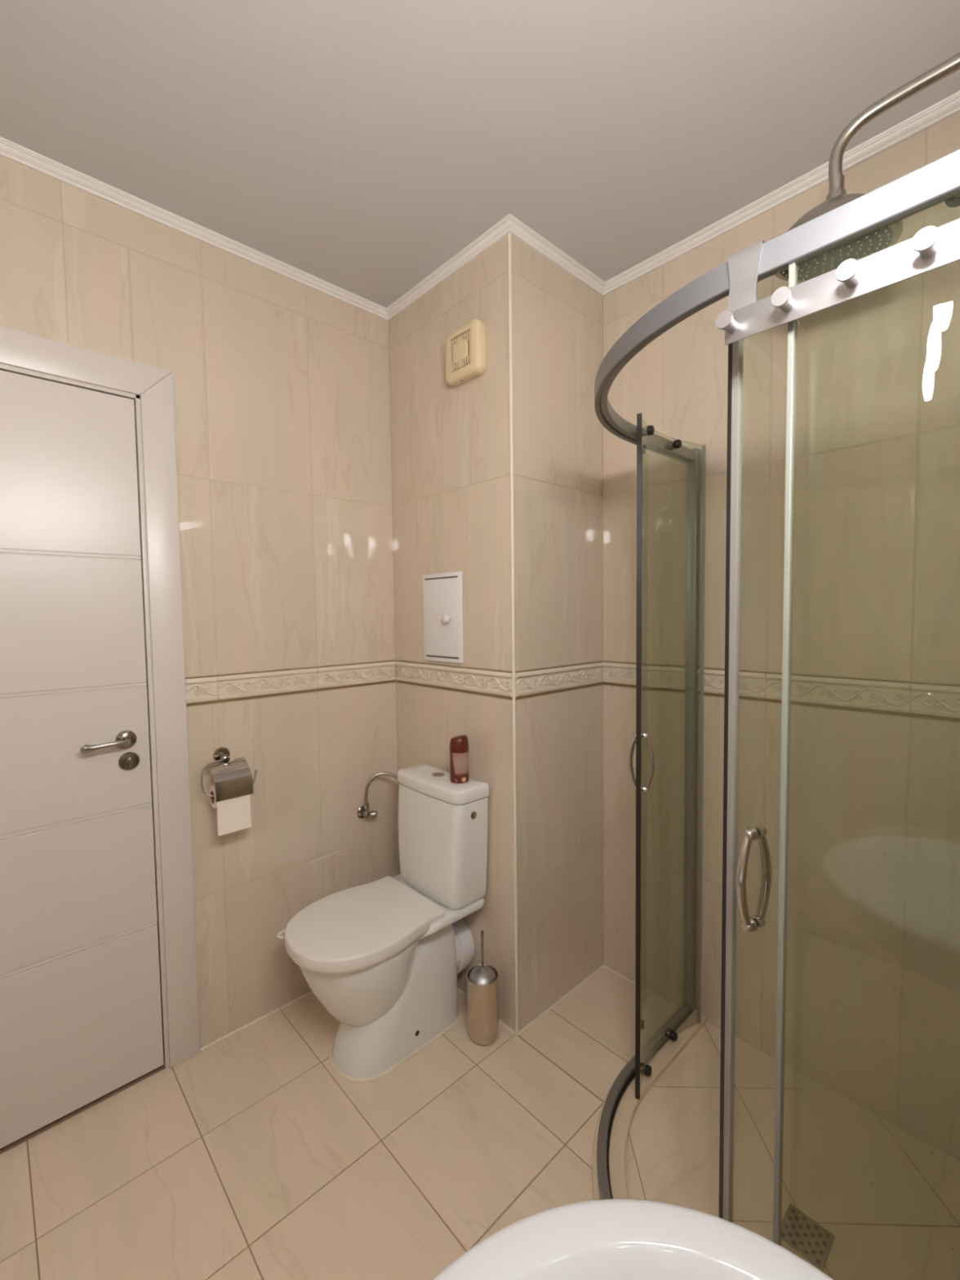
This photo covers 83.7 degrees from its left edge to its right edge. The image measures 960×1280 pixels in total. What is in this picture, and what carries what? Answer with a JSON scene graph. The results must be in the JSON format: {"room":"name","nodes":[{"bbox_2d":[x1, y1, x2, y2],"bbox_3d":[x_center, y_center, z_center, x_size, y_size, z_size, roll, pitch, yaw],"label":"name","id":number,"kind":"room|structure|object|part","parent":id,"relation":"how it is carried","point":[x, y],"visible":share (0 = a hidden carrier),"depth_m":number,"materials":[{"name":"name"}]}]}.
{"room":"bathroom","nodes":[
{"label":"bathroom","id":0,"kind":"room"},
{"bbox_2d":[0,155,399,1048],"bbox_3d":[-0.948,0.030,1.632,2.731,2.505,0.130,-3,4,-43],"label":"wall","id":1,"kind":"structure","parent":0,"point":[282,384],"depth_m":1.76,"materials":[{"name":"beige tile"}]},
{"bbox_2d":[0,325,200,1148],"bbox_3d":[-1.252,0.270,1.309,0.956,2.066,0.160,-3,4,-43],"label":"door","id":2,"kind":"structure","parent":1,"relation":"in","point":[99,990],"depth_m":1.45,"materials":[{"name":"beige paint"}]},
{"bbox_3d":[-1.246,-0.716,1.238,0.956,0.089,0.013,-3,4,-43],"label":"casing","id":3,"kind":"part","parent":2,"relation":"part of","materials":[{"name":"beige paint"}]},
{"bbox_3d":[-1.006,0.285,1.449,0.041,0.024,0.121,1,3,30],"label":"handle","id":4,"kind":"part","parent":2,"relation":"part of","materials":[{"name":"silver metal"}]},
{"bbox_3d":[-0.974,0.321,1.573,0.003,0.130,0.036,-3,4,-43],"label":"strike plate","id":5,"kind":"part","parent":2,"relation":"part of","materials":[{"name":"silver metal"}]},
{"bbox_3d":[-0.915,0.252,1.586,0.084,2.066,0.013,-3,4,-43],"label":"casing","id":6,"kind":"part","parent":2,"relation":"part of","materials":[{"name":"beige paint"}]},
{"bbox_2d":[0,136,388,320],"bbox_3d":[-1.091,-1.195,1.353,2.050,0.026,0.030,-3,4,-43],"label":"trim","id":7,"kind":"structure","parent":1,"relation":"attached to","point":[12,151],"depth_m":1.54,"materials":[{"name":"white plastic"}]},
{"bbox_2d":[200,746,257,801],"bbox_3d":[-0.775,0.407,1.655,0.166,0.136,0.110,-3,4,-43],"label":"paper holder","id":8,"kind":"object","parent":1,"relation":"attached to","point":[232,780],"visible":1,"depth_m":1.63,"materials":[{"name":"silver metal"}]},
{"bbox_2d":[208,785,251,835],"bbox_3d":[-0.767,0.509,1.646,0.100,0.143,0.071,-3,4,-43],"label":"toilet paper roll","id":9,"kind":"object","parent":8,"relation":"hanging from","point":[233,815],"visible":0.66,"depth_m":1.62,"materials":[{"name":"beige paper"}]},
{"bbox_2d":[356,771,397,818],"bbox_3d":[-0.352,0.592,2.023,0.229,0.177,0.061,0,3,10],"label":"supply valve","id":10,"kind":"object","parent":1,"relation":"attached to","point":[363,811],"visible":0.87,"depth_m":2.02,"materials":[{"name":"silver metal"}]},
{"bbox_3d":[-0.407,0.662,2.033,0.035,0.028,0.026,-2,3,-23],"label":"valve knob","id":11,"kind":"part","parent":10,"relation":"part of","materials":[{"name":"silver metal"}]},
{"bbox_2d":[386,213,509,320],"bbox_3d":[-0.133,-1.230,1.805,0.030,0.026,0.675,-3,4,-43],"label":"trim","id":12,"kind":"structure","parent":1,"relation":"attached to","point":[500,229],"depth_m":1.76,"materials":[{"name":"white plastic"}]},
{"bbox_2d":[0,967,678,1279],"bbox_3d":[-0.245,1.370,0.965,2.731,0.120,2.140,-3,4,-43],"label":"floor","id":13,"kind":"structure","parent":0,"point":[249,1157],"depth_m":1.35,"materials":[{"name":"beige tile"}]},
{"bbox_2d":[276,762,488,1081],"bbox_3d":[-0.308,0.871,1.706,0.602,0.802,0.375,-3,4,-43],"label":"toilet","id":14,"kind":"object","parent":13,"relation":"on","point":[384,957],"visible":1,"depth_m":1.68,"materials":[{"name":"white ceramic"}]},
{"bbox_3d":[-0.371,1.035,1.655,0.382,0.280,0.344,-3,4,-43],"label":"bowl","id":15,"kind":"part","parent":14,"relation":"part of","materials":[{"name":"white ceramic"}]},
{"bbox_3d":[-0.371,0.891,1.650,0.423,0.011,0.362,-3,4,-43],"label":"seat","id":16,"kind":"part","parent":14,"relation":"part of","materials":[{"name":"white plastic"}]},
{"bbox_3d":[-0.371,0.868,1.649,0.433,0.035,0.372,-3,4,-43],"label":"lid","id":17,"kind":"part","parent":14,"relation":"part of","materials":[{"name":"white plastic"}]},
{"bbox_3d":[-0.141,0.487,1.832,0.142,0.046,0.354,-3,4,-43],"label":"cistern lid","id":18,"kind":"part","parent":14,"relation":"part of","materials":[{"name":"white ceramic"}]},
{"bbox_2d":[449,734,469,783],"bbox_3d":[-0.068,0.390,1.769,0.063,0.152,0.063,-3,4,-43],"label":"spray can","id":19,"kind":"object","parent":14,"relation":"on","point":[459,744],"visible":1,"depth_m":1.74,"materials":[{"name":"brown"}]},
{"bbox_2d":[466,930,498,1044],"bbox_3d":[0.009,1.095,1.708,0.101,0.344,0.101,-3,4,-43],"label":"toilet brush","id":20,"kind":"object","parent":13,"relation":"on","point":[482,980],"visible":1,"depth_m":1.67,"materials":[{"name":"silver metal"}]},
{"bbox_3d":[0.007,0.985,1.703,0.010,0.123,0.009,-1,3,2],"label":"rod","id":21,"kind":"part","parent":20,"relation":"part of","materials":[{"name":"silver metal"}]},
{"bbox_2d":[432,1199,833,1279],"bbox_3d":[0.108,0.939,0.281,0.536,0.800,0.477,-3,4,-43],"label":"basin","id":22,"kind":"object","parent":13,"relation":"on","point":[604,1239],"visible":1,"depth_m":0.47,"materials":[{"name":"white ceramic"}]},
{"bbox_2d":[0,0,959,307],"bbox_3d":[-0.278,-1.242,0.830,2.731,0.100,2.140,-3,4,-43],"label":"ceiling","id":23,"kind":"structure","parent":0,"point":[358,147],"depth_m":1.22,"materials":[{"name":"grey paint"}]},
{"bbox_2d":[388,234,603,1031],"bbox_3d":[0.095,-0.006,2.082,0.591,2.505,0.656,-3,4,-43],"label":"wall column","id":24,"kind":"structure","parent":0,"point":[450,444],"depth_m":1.80,"materials":[{"name":"beige tile"}]},
{"bbox_2d":[422,571,463,663],"bbox_3d":[-0.147,-0.078,1.884,0.044,0.313,0.215,-3,4,-43],"label":"access panel","id":25,"kind":"object","parent":24,"relation":"attached to","point":[442,600],"visible":1,"depth_m":1.88,"materials":[{"name":"white plastic"}]},
{"bbox_3d":[-0.113,-0.074,1.841,0.034,0.029,0.029,-3,4,-43],"label":"knob","id":26,"kind":"part","parent":25,"relation":"part of","materials":[{"name":"white plastic"}]},
{"bbox_2d":[444,318,486,386],"bbox_3d":[-0.050,-0.922,1.724,0.044,0.166,0.164,-3,4,-43],"label":"vent","id":27,"kind":"object","parent":24,"relation":"attached to","point":[465,347],"visible":1,"depth_m":1.70,"materials":[{"name":"beige plastic"}]},
{"bbox_3d":[-0.063,-0.922,1.712,0.009,0.062,0.070,-3,4,-43],"label":"plate","id":28,"kind":"part","parent":27,"relation":"part of","materials":[{"name":"beige plastic"}]},
{"bbox_2d":[507,232,518,1034],"bbox_3d":[0.103,0.028,1.658,0.011,2.479,0.011,-3,4,-43],"label":"trim","id":29,"kind":"structure","parent":24,"relation":"attached to","point":[509,242],"depth_m":1.65,"materials":[{"name":"beige plastic"}]},
{"bbox_2d":[602,111,959,1160],"bbox_3d":[0.957,0.012,1.511,0.110,2.505,1.376,-3,4,-43],"label":"wall","id":30,"kind":"structure","parent":0,"point":[875,694],"depth_m":1.48,"materials":[{"name":"beige tile"}]},
{"bbox_2d":[200,964,679,1050],"bbox_3d":[0.317,1.261,1.727,2.286,0.004,0.695,0,3,14],"label":"trim","id":31,"kind":"structure","parent":30,"relation":"attached to","point":[602,966],"depth_m":1.84,"materials":[{"name":"beige tile"}]},
{"bbox_2d":[509,213,604,296],"bbox_3d":[0.263,-1.232,1.733,0.511,0.026,0.030,-3,4,-43],"label":"trim","id":32,"kind":"structure","parent":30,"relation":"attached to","point":[517,228],"depth_m":1.71,"materials":[{"name":"white plastic"}]},
{"bbox_2d":[592,1008,707,1199],"bbox_3d":[0.502,1.275,1.159,0.487,0.030,1.299,-1,3,0],"label":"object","id":33,"kind":"structure","parent":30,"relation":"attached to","point":[628,1104],"depth_m":1.43,"materials":[{"name":"tile"}]},
{"bbox_2d":[594,149,959,1246],"bbox_3d":[0.481,0.348,1.111,0.452,1.828,1.289,-1,3,0],"label":"shower enclosure","id":34,"kind":"object","parent":33,"relation":"on","point":[938,181],"visible":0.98,"depth_m":0.86,"materials":[{"name":"grey metal"}]},
{"bbox_3d":[0.419,0.329,1.455,0.034,0.166,0.019,1,3,29],"label":"bow handle","id":35,"kind":"part","parent":34,"relation":"part of","materials":[{"name":"silver metal"}]},
{"bbox_3d":[0.491,1.248,1.157,0.445,0.024,1.283,-1,3,0],"label":"rail","id":36,"kind":"part","parent":34,"relation":"part of","materials":[{"name":"silver metal"}]},
{"bbox_3d":[0.478,1.223,1.521,0.016,0.025,0.025,1,4,34],"label":"roller knob","id":37,"kind":"part","parent":34,"relation":"part of","materials":[{"name":"black plastic"}]},
{"bbox_3d":[0.453,0.330,1.436,0.034,0.166,0.019,1,3,29],"label":"bow handle","id":38,"kind":"part","parent":34,"relation":"part of","materials":[{"name":"silver metal"}]},
{"bbox_3d":[0.456,-0.560,1.429,0.016,0.025,0.025,1,4,34],"label":"roller knob","id":39,"kind":"part","parent":34,"relation":"part of","materials":[{"name":"black plastic"}]},
{"bbox_3d":[0.595,1.215,1.642,0.025,0.025,0.016,-3,4,-36],"label":"roller knob","id":40,"kind":"part","parent":34,"relation":"part of","materials":[{"name":"black plastic"}]},
{"bbox_3d":[0.572,-0.567,1.550,0.025,0.025,0.016,-3,4,-36],"label":"roller knob","id":41,"kind":"part","parent":34,"relation":"part of","materials":[{"name":"black plastic"}]},
{"bbox_3d":[0.406,0.370,0.819,0.034,0.163,0.019,-2,3,-26],"label":"bow handle","id":42,"kind":"part","parent":34,"relation":"part of","materials":[{"name":"silver metal"}]},
{"bbox_3d":[0.441,0.368,0.837,0.034,0.163,0.019,-2,3,-26],"label":"bow handle","id":43,"kind":"part","parent":34,"relation":"part of","materials":[{"name":"silver metal"}]},
{"bbox_3d":[0.463,-0.539,1.066,0.439,0.041,1.287,-1,3,0],"label":"rail","id":44,"kind":"part","parent":34,"relation":"part of","materials":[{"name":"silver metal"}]},
{"bbox_2d":[715,217,959,345],"bbox_3d":[0.498,-0.476,0.607,0.080,0.128,0.430,-3,4,-43],"label":"hook rack","id":45,"kind":"object","parent":34,"relation":"hanging from","point":[932,247],"visible":1,"depth_m":0.67,"materials":[{"name":"silver metal"}]},
{"bbox_3d":[0.557,-0.519,0.623,0.025,0.025,0.016,2,4,38],"label":"roller knob","id":46,"kind":"part","parent":34,"relation":"part of","materials":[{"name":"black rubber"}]},
{"bbox_2d":[603,90,959,296],"bbox_3d":[0.864,-1.224,1.442,0.030,0.026,1.275,-3,4,-43],"label":"trim","id":47,"kind":"structure","parent":30,"relation":"attached to","point":[949,106],"depth_m":1.45,"materials":[{"name":"white plastic"}]},
{"bbox_2d":[625,1021,959,1279],"bbox_3d":[0.744,1.283,1.158,0.811,0.011,0.875,-3,4,-43],"label":"shower floor","id":48,"kind":"structure","parent":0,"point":[869,1169],"depth_m":1.29,"materials":[{"name":"beige tile"}]},
{"bbox_2d":[781,1204,835,1271],"bbox_3d":[0.699,1.277,1.148,0.088,0.003,0.088,-3,4,-43],"label":"floor drain","id":49,"kind":"object","parent":48,"relation":"on","point":[811,1240],"visible":0.9,"depth_m":1.15,"materials":[{"name":"silver metal"}]},
{"bbox_3d":[0.434,0.089,0.153,2.532,2.505,0.100,-3,4,-43],"label":"wall","id":50,"kind":"structure","parent":0,"visible":0},
{"bbox_2d":[774,52,959,282],"bbox_3d":[0.812,-0.881,0.922,0.217,0.269,0.563,-3,4,-43],"label":"shower","id":51,"kind":"object","parent":50,"relation":"attached to","point":[888,236],"visible":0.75,"depth_m":1.01,"materials":[{"name":"silver metal"}]},
{"bbox_3d":[0.696,-0.761,1.056,0.188,0.014,0.188,-3,4,-43],"label":"spray plate","id":52,"kind":"part","parent":51,"relation":"part of","materials":[{"name":"black"}]},
{"bbox_3d":[0.842,-0.937,0.884,0.027,0.119,0.460,-3,4,-43],"label":"shower arm","id":53,"kind":"part","parent":51,"relation":"part of","materials":[{"name":"silver metal"}]}
]}

